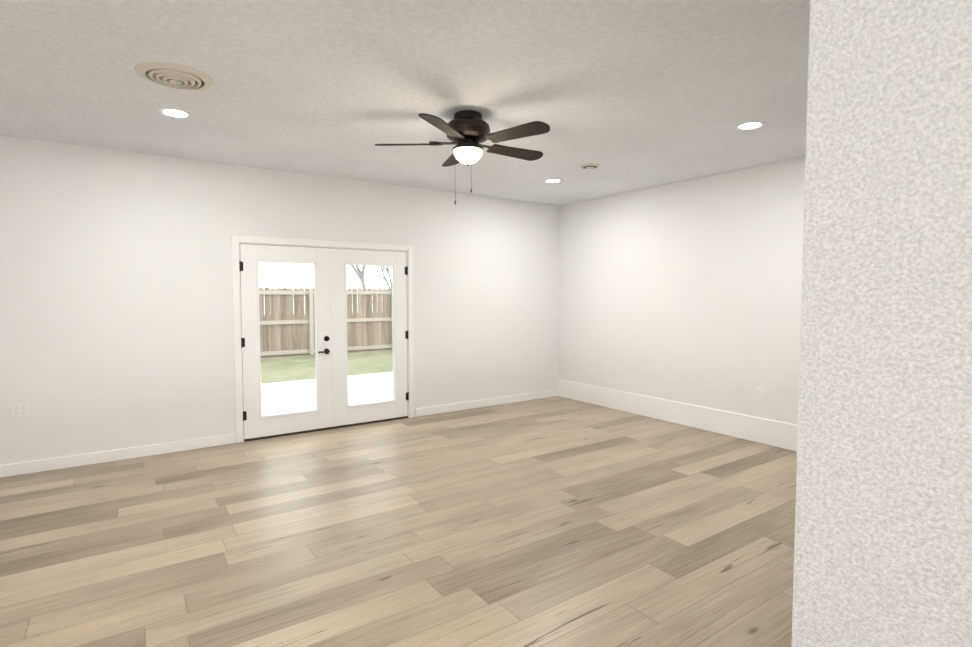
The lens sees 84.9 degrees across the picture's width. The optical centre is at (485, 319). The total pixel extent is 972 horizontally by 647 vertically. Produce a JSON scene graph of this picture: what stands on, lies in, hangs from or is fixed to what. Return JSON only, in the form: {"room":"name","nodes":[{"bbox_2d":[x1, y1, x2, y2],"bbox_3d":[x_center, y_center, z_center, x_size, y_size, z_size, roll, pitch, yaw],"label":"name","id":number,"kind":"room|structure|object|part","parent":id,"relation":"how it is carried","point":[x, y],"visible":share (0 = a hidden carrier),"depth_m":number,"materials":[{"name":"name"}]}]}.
{"room":"empty living room","nodes":[
{"label":"empty living room","id":0,"kind":"room"},
{"bbox_2d":[0,135,559,464],"bbox_3d":[-2.687,-0.140,5.200,9.300,2.750,0.150,-2,3,-35],"label":"wall","id":1,"kind":"structure","parent":0,"point":[116,310],"depth_m":4.99,"materials":[{"name":"white paint"}]},
{"bbox_2d":[10,402,29,417],"bbox_3d":[-3.824,0.741,4.362,0.118,0.115,0.008,-2,3,-35],"label":"outlet","id":2,"kind":"object","parent":1,"relation":"attached to","point":[19,409],"visible":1,"depth_m":4.36,"materials":[{"name":"white plastic"}]},
{"bbox_2d":[0,389,557,477],"bbox_3d":[-2.648,1.187,5.191,8.982,0.100,0.014,-2,3,-35],"label":"baseboard","id":3,"kind":"structure","parent":1,"relation":"attached to","point":[21,468],"depth_m":4.93,"materials":[{"name":"white wood"}]},
{"bbox_2d":[239,244,331,438],"bbox_3d":[-2.067,0.216,5.562,0.918,1.959,0.098,-2,3,-35],"label":"door leaf","id":4,"kind":"structure","parent":1,"relation":"in","point":[256,423],"depth_m":5.53,"materials":[{"name":"white paint"}]},
{"bbox_3d":[-1.753,0.279,5.752,0.136,0.201,0.048,-2,3,-35],"label":"handle","id":5,"kind":"part","parent":4,"relation":"part of","materials":[{"name":"brown metal"}]},
{"bbox_2d":[231,235,413,442],"bbox_3d":[-1.722,0.173,5.872,1.971,2.058,0.166,-2,3,-35],"label":"door frame","id":6,"kind":"structure","parent":1,"relation":"attached to","point":[236,240],"depth_m":5.48,"materials":[{"name":"white wood"}]},
{"bbox_2d":[244,416,407,441],"bbox_3d":[-1.734,1.192,5.939,1.825,0.018,0.184,-2,3,-35],"label":"door threshold sill","id":7,"kind":"structure","parent":1,"relation":"attached to","point":[286,434],"depth_m":5.80,"materials":[{"name":"brown metal"}]},
{"bbox_2d":[330,248,408,426],"bbox_3d":[-1.324,0.190,6.097,0.930,1.959,0.061,-2,3,-35],"label":"door leaf","id":8,"kind":"structure","parent":1,"relation":"in","point":[344,412],"depth_m":6.05,"materials":[{"name":"white paint"}]},
{"bbox_2d":[0,396,796,646],"bbox_3d":[-0.658,1.426,2.329,9.300,0.100,7.300,-2,3,-35],"label":"floor","id":9,"kind":"structure","parent":0,"point":[557,521],"depth_m":3.22,"materials":[{"name":"brown wood"}]},
{"bbox_2d":[0,0,809,205],"bbox_3d":[-0.658,-1.431,2.190,9.300,0.120,7.300,-2,3,-35],"label":"ceiling","id":10,"kind":"structure","parent":0,"point":[629,95],"depth_m":3.21,"materials":[{"name":"paint"}]},
{"bbox_2d":[134,61,213,89],"bbox_3d":[-1.807,-1.373,3.096,0.402,0.082,0.402,-2,3,-35],"label":"ceiling vent","id":11,"kind":"object","parent":10,"relation":"in","point":[174,75],"visible":1,"depth_m":3.04,"materials":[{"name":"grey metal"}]},
{"bbox_2d":[158,108,192,117],"bbox_3d":[-2.169,-1.441,3.713,0.210,0.007,0.210,-2,3,-35],"label":"recessed light","id":12,"kind":"object","parent":10,"relation":"in","point":[174,112],"visible":1,"depth_m":3.71,"materials":[{"name":"white"}]},
{"bbox_2d":[375,110,549,203],"bbox_3d":[-0.082,-1.132,3.791,1.223,0.632,1.272,-2,3,-35],"label":"ceiling fan","id":13,"kind":"object","parent":10,"relation":"hanging from","point":[467,132],"visible":1,"depth_m":3.66,"materials":[{"name":"brown wood"}]},
{"bbox_2d":[544,178,562,182],"bbox_3d":[0.748,-1.549,5.928,0.210,0.007,0.210,-2,3,-35],"label":"recessed light","id":14,"kind":"object","parent":10,"relation":"in","point":[554,180],"visible":1,"depth_m":5.91,"materials":[{"name":"white"}]},
{"bbox_2d":[580,163,599,168],"bbox_3d":[1.025,-1.508,5.245,0.190,0.022,0.190,-2,3,-35],"label":"smoke detector","id":15,"kind":"object","parent":10,"relation":"attached to","point":[590,166],"visible":1,"depth_m":5.20,"materials":[{"name":"beige plastic"}]},
{"bbox_2d":[735,121,765,129],"bbox_3d":[1.980,-1.454,3.986,0.210,0.007,0.210,-2,3,-35],"label":"recessed light","id":16,"kind":"object","parent":10,"relation":"in","point":[749,125],"visible":1,"depth_m":3.98,"materials":[{"name":"white"}]},
{"bbox_2d":[559,157,804,424],"bbox_3d":[3.151,-0.120,4.792,0.150,2.750,7.150,-2,3,-35],"label":"wall","id":17,"kind":"structure","parent":0,"point":[688,291],"depth_m":5.89,"materials":[{"name":"white paint"}]},
{"bbox_2d":[558,379,797,450],"bbox_3d":[3.039,1.127,4.867,0.018,0.250,7.000,-2,3,-35],"label":"baseboard","id":18,"kind":"structure","parent":17,"relation":"attached to","point":[767,431],"depth_m":5.94,"materials":[{"name":"white wood"}]},
{"bbox_2d":[755,388,762,399],"bbox_3d":[2.726,0.740,5.312,0.008,0.115,0.072,-2,3,-35],"label":"outlet","id":19,"kind":"object","parent":17,"relation":"attached to","point":[758,393],"visible":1,"depth_m":5.31,"materials":[{"name":"white plastic"}]},
{"bbox_2d":[791,0,971,646],"bbox_3d":[1.295,0.089,0.487,0.120,2.750,1.860,-2,3,-35],"label":"wall","id":20,"kind":"structure","parent":0,"point":[883,536],"depth_m":1.08,"materials":[{"name":"off-white paint"},{"name":"textured plaster"}]},
{"label":"outside","id":21,"kind":"structure","parent":0,"visible":0},
{"bbox_2d":[260,312,392,383],"bbox_3d":[-10.335,0.590,24.277,80.000,0.240,39.850,-2,3,-35],"label":"ground","id":22,"kind":"structure","parent":21,"point":[267,369],"depth_m":12.23,"materials":[{"name":"green plant"}]},
{"bbox_2d":[259,287,392,357],"bbox_3d":[-3.059,0.090,15.488,30.042,2.012,0.151,-2,3,-35],"label":"fence","id":23,"kind":"object","parent":22,"relation":"on","point":[379,344],"depth_m":14.29,"materials":[{"name":"brown wood"}]},
{"bbox_2d":[261,372,394,415],"bbox_3d":[-0.998,1.253,8.987,26.000,0.200,4.050,-2,3,-35],"label":"patio slab","id":24,"kind":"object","parent":22,"relation":"on","point":[287,392],"depth_m":8.47,"materials":[{"name":"concrete"}]},
{"bbox_2d":[350,265,393,308],"bbox_3d":[-6.091,-4.242,35.072,12.503,8.483,9.630,-2,3,-35],"label":"trees","id":25,"kind":"object","parent":22,"relation":"on","point":[360,274],"depth_m":33.23,"materials":[{"name":"grey plant"}]}
]}

